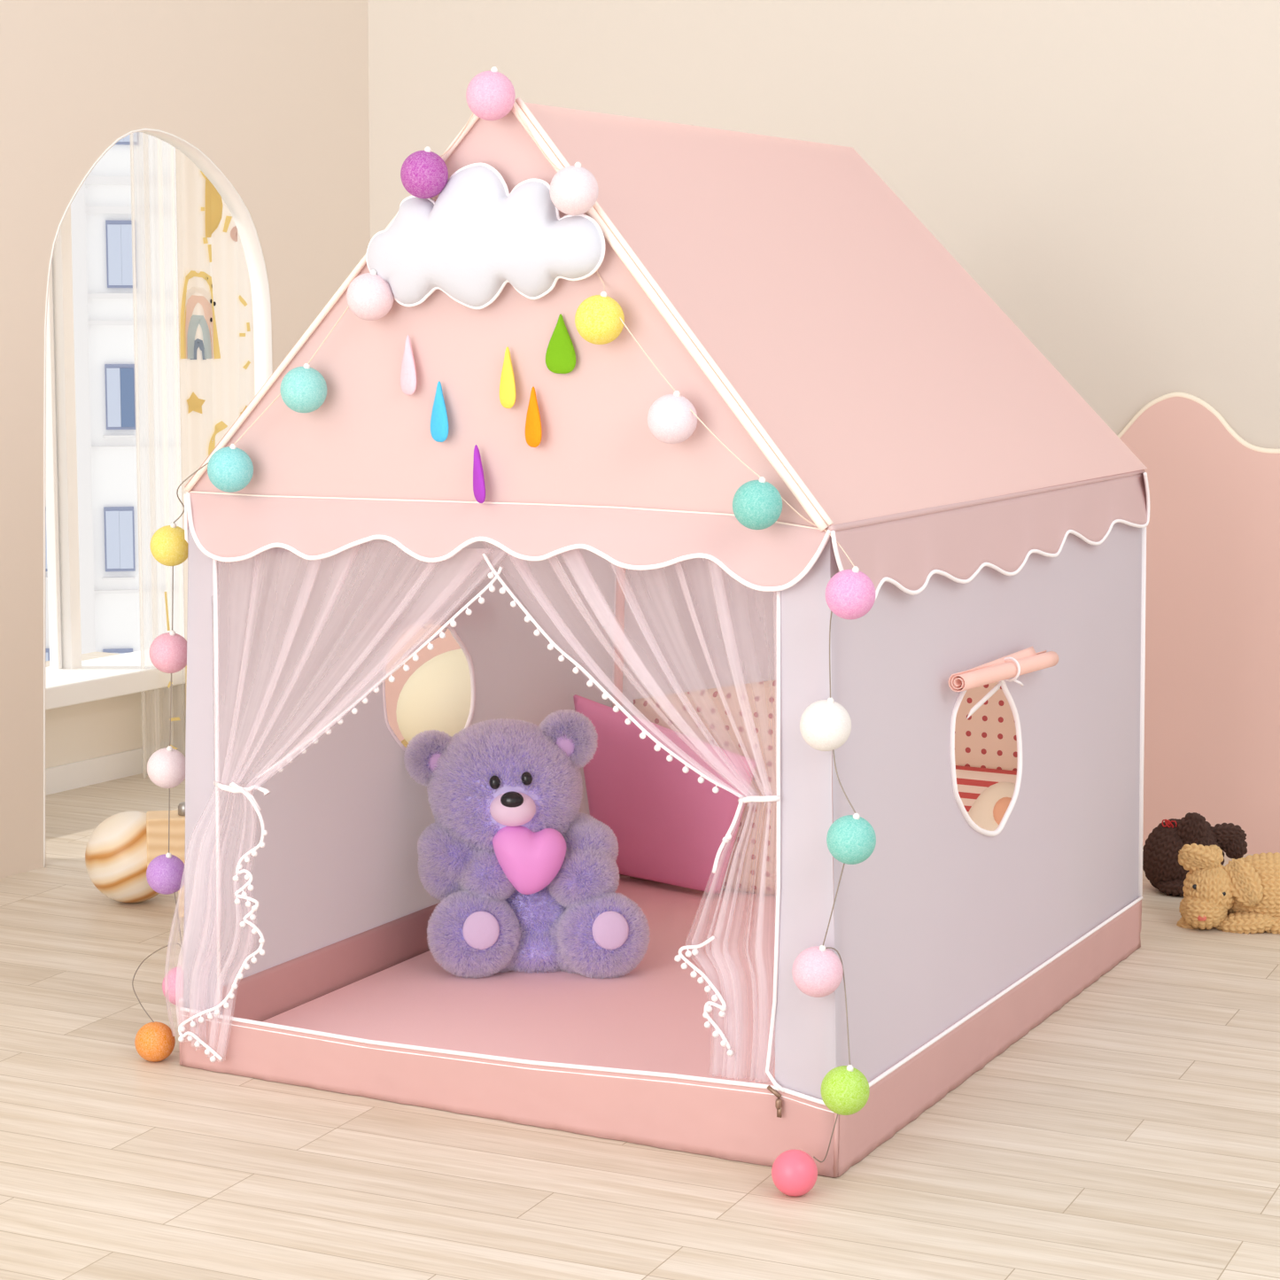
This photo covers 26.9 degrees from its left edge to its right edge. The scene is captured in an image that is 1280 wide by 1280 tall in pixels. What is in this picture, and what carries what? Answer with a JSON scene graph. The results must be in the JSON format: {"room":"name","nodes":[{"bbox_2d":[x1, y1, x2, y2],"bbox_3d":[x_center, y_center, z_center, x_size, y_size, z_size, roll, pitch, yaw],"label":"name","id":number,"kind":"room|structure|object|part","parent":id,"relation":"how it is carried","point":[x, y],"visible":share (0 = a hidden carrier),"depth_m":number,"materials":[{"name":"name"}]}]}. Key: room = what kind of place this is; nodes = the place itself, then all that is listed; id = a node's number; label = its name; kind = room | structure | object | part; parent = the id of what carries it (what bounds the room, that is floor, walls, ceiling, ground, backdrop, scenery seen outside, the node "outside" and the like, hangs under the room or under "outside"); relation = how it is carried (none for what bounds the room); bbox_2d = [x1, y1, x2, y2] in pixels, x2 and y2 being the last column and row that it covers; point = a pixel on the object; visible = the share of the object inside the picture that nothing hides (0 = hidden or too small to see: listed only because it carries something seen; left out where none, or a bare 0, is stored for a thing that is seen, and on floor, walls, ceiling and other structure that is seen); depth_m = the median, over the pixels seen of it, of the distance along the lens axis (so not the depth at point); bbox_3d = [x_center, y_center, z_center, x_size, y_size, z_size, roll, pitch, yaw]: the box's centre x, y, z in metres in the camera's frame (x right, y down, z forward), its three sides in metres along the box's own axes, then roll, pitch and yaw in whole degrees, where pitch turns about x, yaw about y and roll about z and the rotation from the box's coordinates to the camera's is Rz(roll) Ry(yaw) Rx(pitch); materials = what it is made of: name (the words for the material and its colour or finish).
{"room":"children's room","nodes":[
{"label":"children's room","id":0,"kind":"room"},
{"bbox_2d":[45,683,186,768],"bbox_3d":[-1.498,-0.675,5.814,0.140,2.100,2.850,5,9,31],"label":"wall","id":1,"kind":"structure","parent":0,"point":[81,732],"depth_m":6.24,"materials":[{"name":"white paint"}]},
{"bbox_2d":[45,205,185,710],"bbox_3d":[-1.390,-0.695,5.928,0.230,1.691,1.820,5,9,31],"label":"window","id":2,"kind":"structure","parent":1,"relation":"in","point":[69,679],"depth_m":6.17,"materials":[{"name":"white paint"}]},
{"bbox_3d":[-1.395,0.118,6.041,0.230,0.050,1.820,5,9,31],"label":"sill","id":3,"kind":"part","parent":2,"relation":"part of","materials":[{"name":"white paint"}]},
{"bbox_2d":[45,738,185,795],"bbox_3d":[-1.439,0.342,5.915,0.008,0.059,2.850,5,9,31],"label":"baseboard","id":4,"kind":"structure","parent":1,"relation":"attached to","point":[126,764],"depth_m":6.21,"materials":[{"name":"white paint"}]},
{"bbox_2d":[130,131,183,768],"bbox_3d":[-1.116,-0.643,6.191,0.034,1.930,0.180,5,9,32],"label":"sheer curtain","id":5,"kind":"object","parent":1,"relation":"hanging from","point":[180,690],"visible":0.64,"depth_m":6.23,"materials":[{"name":"white fabric"}]},
{"bbox_2d":[164,147,255,749],"bbox_3d":[-0.989,-0.658,6.295,0.024,1.920,0.412,5,9,32],"label":"curtain","id":6,"kind":"object","parent":1,"relation":"hanging from","point":[215,314],"visible":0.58,"depth_m":6.25,"materials":[{"name":"white fabric"}]},
{"bbox_2d":[0,0,370,878],"bbox_3d":[-2.264,-1.298,3.374,0.045,4.000,6.200,5,9,31],"label":"wall","id":7,"kind":"structure","parent":0,"point":[275,93],"depth_m":5.35,"materials":[{"name":"beige paint"}]},
{"bbox_2d":[43,128,272,867],"bbox_3d":[-1.012,-0.316,5.555,0.048,1.465,0.729,5,9,31],"label":"trim","id":8,"kind":"structure","parent":7,"relation":"attached to","point":[258,275],"depth_m":5.72,"materials":[{"name":"white"}]},
{"bbox_2d":[395,648,471,747],"bbox_3d":[-0.335,0.254,5.059,0.252,0.482,0.240,4,9,27],"label":"window","id":9,"kind":"structure","parent":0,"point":[437,695],"depth_m":4.95,"materials":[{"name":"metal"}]},
{"bbox_2d":[0,651,1279,1279],"bbox_3d":[-0.396,0.773,3.438,6.800,0.100,7.600,4,9,27],"label":"floor","id":10,"kind":"structure","parent":0,"point":[1133,1132],"depth_m":3.60,"materials":[{"name":"brown wood"}]},
{"bbox_2d":[85,811,159,902],"bbox_3d":[-0.957,0.409,5.042,0.173,0.173,0.173,4,9,27],"label":"ball","id":11,"kind":"object","parent":10,"relation":"on","point":[116,850],"visible":0.69,"depth_m":4.97,"materials":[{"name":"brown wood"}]},
{"bbox_2d":[146,810,185,916],"bbox_3d":[-0.835,0.414,4.961,0.153,0.187,0.080,-1,8,-10],"label":"wooden stool","id":12,"kind":"object","parent":10,"relation":"on","point":[157,821],"visible":0.29,"depth_m":4.91,"materials":[{"name":"brown wood"}]},
{"bbox_3d":[-0.835,0.375,4.955,0.153,0.108,0.080,-1,8,-10],"label":"seat","id":13,"kind":"part","parent":12,"relation":"part of","materials":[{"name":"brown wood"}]},
{"bbox_3d":[-0.844,0.471,4.939,0.016,0.079,0.014,-1,8,-10],"label":"leg","id":14,"kind":"part","parent":12,"relation":"part of","materials":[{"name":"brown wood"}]},
{"bbox_2d":[178,801,185,815],"bbox_3d":[-0.839,0.311,4.936,0.026,0.024,0.026,4,9,27],"label":"metal tin","id":15,"kind":"object","parent":12,"relation":"on","point":[182,805],"visible":0.52,"depth_m":4.92,"materials":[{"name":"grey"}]},
{"bbox_2d":[178,96,1149,1177],"bbox_3d":[0.095,-0.107,4.275,1.125,1.415,1.424,4,9,27],"label":"tent","id":16,"kind":"object","parent":10,"relation":"on","point":[804,314],"visible":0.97,"depth_m":3.94,"materials":[{"name":"pink fabric"}]},
{"bbox_2d":[131,269,394,1062],"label":"garland","id":17,"kind":"object","parent":16,"relation":"hanging from","point":[369,297],"depth_m":3.96,"materials":[{"name":"multicoloured fabric"}]},
{"bbox_2d":[400,334,416,395],"bbox_3d":[-0.318,-0.378,3.675,0.012,0.082,0.036,-5,10,-35],"label":"felt raindrop","id":18,"kind":"object","parent":16,"relation":"attached to","point":[408,373],"visible":1,"depth_m":3.67,"materials":[{"name":"pink"}]},
{"bbox_3d":[-0.122,-0.545,4.345,0.517,0.563,1.379,4,9,27],"label":"roof panel","id":19,"kind":"part","parent":16,"relation":"part of","materials":[{"name":"pink fabric"}]},
{"bbox_2d":[430,380,448,442],"bbox_3d":[-0.275,-0.313,3.662,0.012,0.083,0.039,-6,10,-37],"label":"felt raindrop","id":20,"kind":"object","parent":16,"relation":"attached to","point":[438,421],"visible":1,"depth_m":3.65,"materials":[{"name":"blue fabric"}]},
{"bbox_2d":[473,444,485,503],"bbox_3d":[-0.219,-0.226,3.642,0.013,0.080,0.032,-4,9,-31],"label":"felt raindrop","id":21,"kind":"object","parent":16,"relation":"attached to","point":[478,479],"visible":1,"depth_m":3.64,"materials":[{"name":"purple fabric"}]},
{"bbox_2d":[365,162,605,309],"bbox_3d":[-0.214,-0.540,3.581,0.371,0.195,0.054,4,9,27],"label":"decoration","id":22,"kind":"object","parent":16,"relation":"attached to","point":[477,237],"visible":0.99,"depth_m":3.56,"materials":[{"name":"white fabric"}]},
{"bbox_2d":[400,66,598,215],"label":"string lights","id":23,"kind":"object","parent":16,"relation":"hanging from","point":[490,95],"depth_m":3.52,"materials":[{"name":"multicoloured fabric"}]},
{"bbox_2d":[499,347,515,408],"bbox_3d":[-0.178,-0.354,3.606,0.012,0.083,0.036,-6,10,-37],"label":"felt raindrop","id":24,"kind":"object","parent":16,"relation":"attached to","point":[507,384],"visible":1,"depth_m":3.60,"materials":[{"name":"yellow fabric"}]},
{"bbox_2d":[403,709,650,978],"bbox_3d":[-0.192,0.349,4.477,0.310,0.434,0.321,-5,9,-33],"label":"teddy bear","id":25,"kind":"object","parent":16,"relation":"on","point":[484,779],"visible":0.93,"depth_m":4.43},
{"bbox_3d":[-0.282,0.373,4.484,0.164,0.121,0.118,4,9,27],"label":"arm","id":26,"kind":"part","parent":25,"relation":"part of","materials":[{"name":"purple"}]},
{"bbox_3d":[-0.257,0.488,4.492,0.125,0.138,0.187,4,9,27],"label":"leg","id":27,"kind":"part","parent":25,"relation":"part of","materials":[{"name":"purple"}]},
{"bbox_2d":[492,825,566,894],"bbox_3d":[-0.183,0.364,4.421,0.122,0.118,0.072,0,8,-2],"label":"heart","id":28,"kind":"object","parent":25,"relation":"attached to","point":[530,861],"visible":1,"depth_m":4.39,"materials":[{"name":"pink fabric"}]},
{"bbox_3d":[-0.104,0.371,4.508,0.117,0.131,0.167,-4,9,-25],"label":"arm","id":29,"kind":"part","parent":25,"relation":"part of","materials":[{"name":"purple"}]},
{"bbox_3d":[-0.084,0.492,4.499,0.126,0.137,0.189,-5,9,-33],"label":"leg","id":30,"kind":"part","parent":25,"relation":"part of","materials":[{"name":"purple"}]},
{"bbox_2d":[524,387,542,447],"bbox_3d":[-0.143,-0.300,3.595,0.012,0.082,0.036,-6,10,-37],"label":"felt raindrop","id":31,"kind":"object","parent":16,"relation":"attached to","point":[533,433],"visible":1,"depth_m":3.59,"materials":[{"name":"orange fabric"}]},
{"bbox_2d":[545,314,575,373],"bbox_3d":[-0.106,-0.395,3.569,0.050,0.080,0.012,5,9,33],"label":"felt raindrop","id":32,"kind":"object","parent":16,"relation":"attached to","point":[560,355],"visible":1,"depth_m":3.56,"materials":[{"name":"green fabric"}]},
{"bbox_2d":[573,694,757,893],"bbox_3d":[0.045,0.285,5.016,0.377,0.375,0.194,4,9,27],"label":"cushion","id":33,"kind":"object","parent":16,"relation":"on","point":[670,826],"visible":0.85,"depth_m":4.99,"materials":[{"name":"fabric"}]},
{"bbox_2d":[574,270,816,529],"label":"string lights","id":34,"kind":"object","parent":16,"relation":"hanging from","point":[756,505],"depth_m":3.45,"materials":[{"name":"multicoloured fabric"}]},
{"bbox_2d":[632,679,776,895],"bbox_3d":[0.134,0.263,5.081,0.304,0.409,0.056,4,9,27],"label":"cushion","id":35,"kind":"object","parent":16,"relation":"on","point":[740,719],"depth_m":5.02,"materials":[{"name":"pink fabric"}]},
{"bbox_3d":[0.180,0.613,3.561,0.011,0.040,0.026,-6,10,-39],"label":"zip pull","id":36,"kind":"part","parent":16,"relation":"part of","materials":[{"name":"brown metal"}]},
{"bbox_2d":[771,540,876,1196],"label":"garland","id":37,"kind":"object","parent":16,"relation":"hanging from","point":[825,725],"depth_m":3.42,"materials":[{"name":"multicoloured fabric"}]},
{"bbox_3d":[0.349,-0.508,4.107,0.491,0.560,1.379,4,9,27],"label":"roof panel","id":38,"kind":"part","parent":16,"relation":"part of","materials":[{"name":"pink fabric"}]},
{"bbox_2d":[954,681,1017,770],"bbox_3d":[0.632,0.148,4.808,0.118,0.158,0.056,4,9,27],"label":"cushion","id":39,"kind":"object","parent":16,"relation":"on","point":[987,739],"depth_m":4.79,"materials":[{"name":"pink fabric"}]},
{"bbox_2d":[968,782,1015,830],"bbox_3d":[0.617,0.395,4.528,0.170,0.315,0.124,4,9,27],"label":"plush","id":40,"kind":"object","parent":16,"relation":"on","point":[988,810],"visible":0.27,"depth_m":4.49,"materials":[{"name":"beige fabric"}]},
{"bbox_2d":[955,765,1080,939],"bbox_3d":[0.639,0.375,4.767,0.330,0.290,0.066,4,9,27],"label":"cushion","id":41,"kind":"object","parent":16,"relation":"on","point":[971,781],"visible":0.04,"depth_m":4.75,"materials":[{"name":"red fabric"}]},
{"bbox_2d":[1142,812,1247,896],"bbox_3d":[1.069,0.409,5.167,0.198,0.168,0.130,4,9,27],"label":"stuffed toy","id":42,"kind":"object","parent":10,"relation":"on","point":[1161,866],"visible":0.72,"depth_m":5.14,"materials":[{"name":"brown fabric"}]},
{"bbox_2d":[1176,843,1279,934],"bbox_3d":[1.124,0.453,4.917,0.288,0.178,0.170,0,8,-1],"label":"stuffed animal","id":43,"kind":"object","parent":10,"relation":"on","point":[1242,896],"visible":1,"depth_m":4.86},
{"bbox_2d":[367,0,1279,449],"bbox_3d":[1.501,-0.844,5.334,4.478,2.600,0.100,3,8,20],"label":"wall","id":44,"kind":"structure","parent":0,"point":[1106,173],"depth_m":5.54,"materials":[{"name":"beige paint"}]},
{"bbox_2d":[385,392,1279,854],"bbox_3d":[0.433,-0.077,5.774,2.232,0.947,0.028,3,8,20],"label":"wall panel","id":45,"kind":"object","parent":44,"relation":"attached to","point":[1212,671],"visible":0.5,"depth_m":5.49,"materials":[{"name":"pink"}]},
{"label":"outside","id":46,"kind":"structure","parent":0,"visible":0},
{"bbox_3d":[-8.411,9.195,45.932,84.719,0.500,84.719,4,9,27],"label":"ground","id":47,"kind":"structure","parent":46,"visible":0},
{"bbox_2d":[45,131,184,661],"bbox_3d":[-11.250,-5.577,55.464,34.000,26.000,6.270,-2,8,-15],"label":"building","id":48,"kind":"structure","parent":47,"relation":"on","point":[113,450],"depth_m":52.80,"materials":[{"name":"white"}]},
{"bbox_3d":[-11.711,-1.978,52.770,0.141,1.146,0.030,-2,8,-15],"label":"pane","id":49,"kind":"part","parent":48,"relation":"part of","materials":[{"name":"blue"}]},
{"bbox_3d":[-11.811,0.850,53.141,0.144,1.214,0.030,-2,8,-15],"label":"pane","id":50,"kind":"part","parent":48,"relation":"part of","materials":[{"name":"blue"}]},
{"bbox_3d":[-12.669,-4.106,52.410,2.186,14.530,0.220,-2,8,-15],"label":"panel","id":51,"kind":"part","parent":48,"relation":"part of","materials":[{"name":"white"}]},
{"bbox_3d":[-10.460,-1.990,53.099,0.260,1.151,0.030,-2,8,-15],"label":"pane","id":52,"kind":"part","parent":48,"relation":"part of","materials":[{"name":"blue"}]},
{"bbox_3d":[-10.370,-4.778,52.730,0.258,1.155,0.030,-2,8,-15],"label":"pane","id":53,"kind":"part","parent":48,"relation":"part of","materials":[{"name":"blue"}]},
{"bbox_3d":[-10.281,-7.535,52.365,0.257,1.177,0.030,-2,8,-15],"label":"pane","id":54,"kind":"part","parent":48,"relation":"part of","materials":[{"name":"blue"}]},
{"bbox_3d":[-10.206,-1.993,53.165,0.260,1.153,0.030,-2,8,-15],"label":"pane","id":55,"kind":"part","parent":48,"relation":"part of","materials":[{"name":"blue"}]},
{"bbox_3d":[-10.117,-4.784,52.796,0.258,1.157,0.030,-2,8,-15],"label":"pane","id":56,"kind":"part","parent":48,"relation":"part of","materials":[{"name":"blue glass"}]},
{"bbox_3d":[-10.030,-7.545,52.430,0.257,1.178,0.030,-2,8,-15],"label":"pane","id":57,"kind":"part","parent":48,"relation":"part of","materials":[{"name":"blue"}]},
{"bbox_3d":[-9.927,-10.294,52.070,0.255,1.182,0.030,-2,8,-15],"label":"pane","id":58,"kind":"part","parent":48,"relation":"part of","materials":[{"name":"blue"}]},
{"bbox_3d":[-8.025,-8.469,52.856,5.865,0.146,0.160,-2,8,-15],"label":"cornice","id":59,"kind":"part","parent":48,"relation":"part of","materials":[{"name":"white"}]},
{"bbox_3d":[-8.014,-9.033,52.780,5.857,0.162,0.160,-2,8,-15],"label":"cornice","id":60,"kind":"part","parent":48,"relation":"part of","materials":[{"name":"white"}]},
{"bbox_3d":[-8.059,-6.818,53.080,5.889,0.101,0.160,-2,8,-15],"label":"cornice","id":61,"kind":"part","parent":48,"relation":"part of","materials":[{"name":"white"}]},
{"bbox_3d":[-8.070,-6.299,53.150,5.896,0.087,0.160,-2,8,-15],"label":"cornice","id":62,"kind":"part","parent":48,"relation":"part of","materials":[{"name":"white"}]},
{"bbox_3d":[-8.119,-3.895,53.475,5.932,0.020,0.160,-2,8,-15],"label":"cornice","id":63,"kind":"part","parent":48,"relation":"part of","materials":[{"name":"white paint"}]},
{"bbox_3d":[-8.178,-1.035,53.862,5.973,0.061,0.160,-2,8,-15],"label":"cornice","id":64,"kind":"part","parent":48,"relation":"part of","materials":[{"name":"white paint"}]}
]}

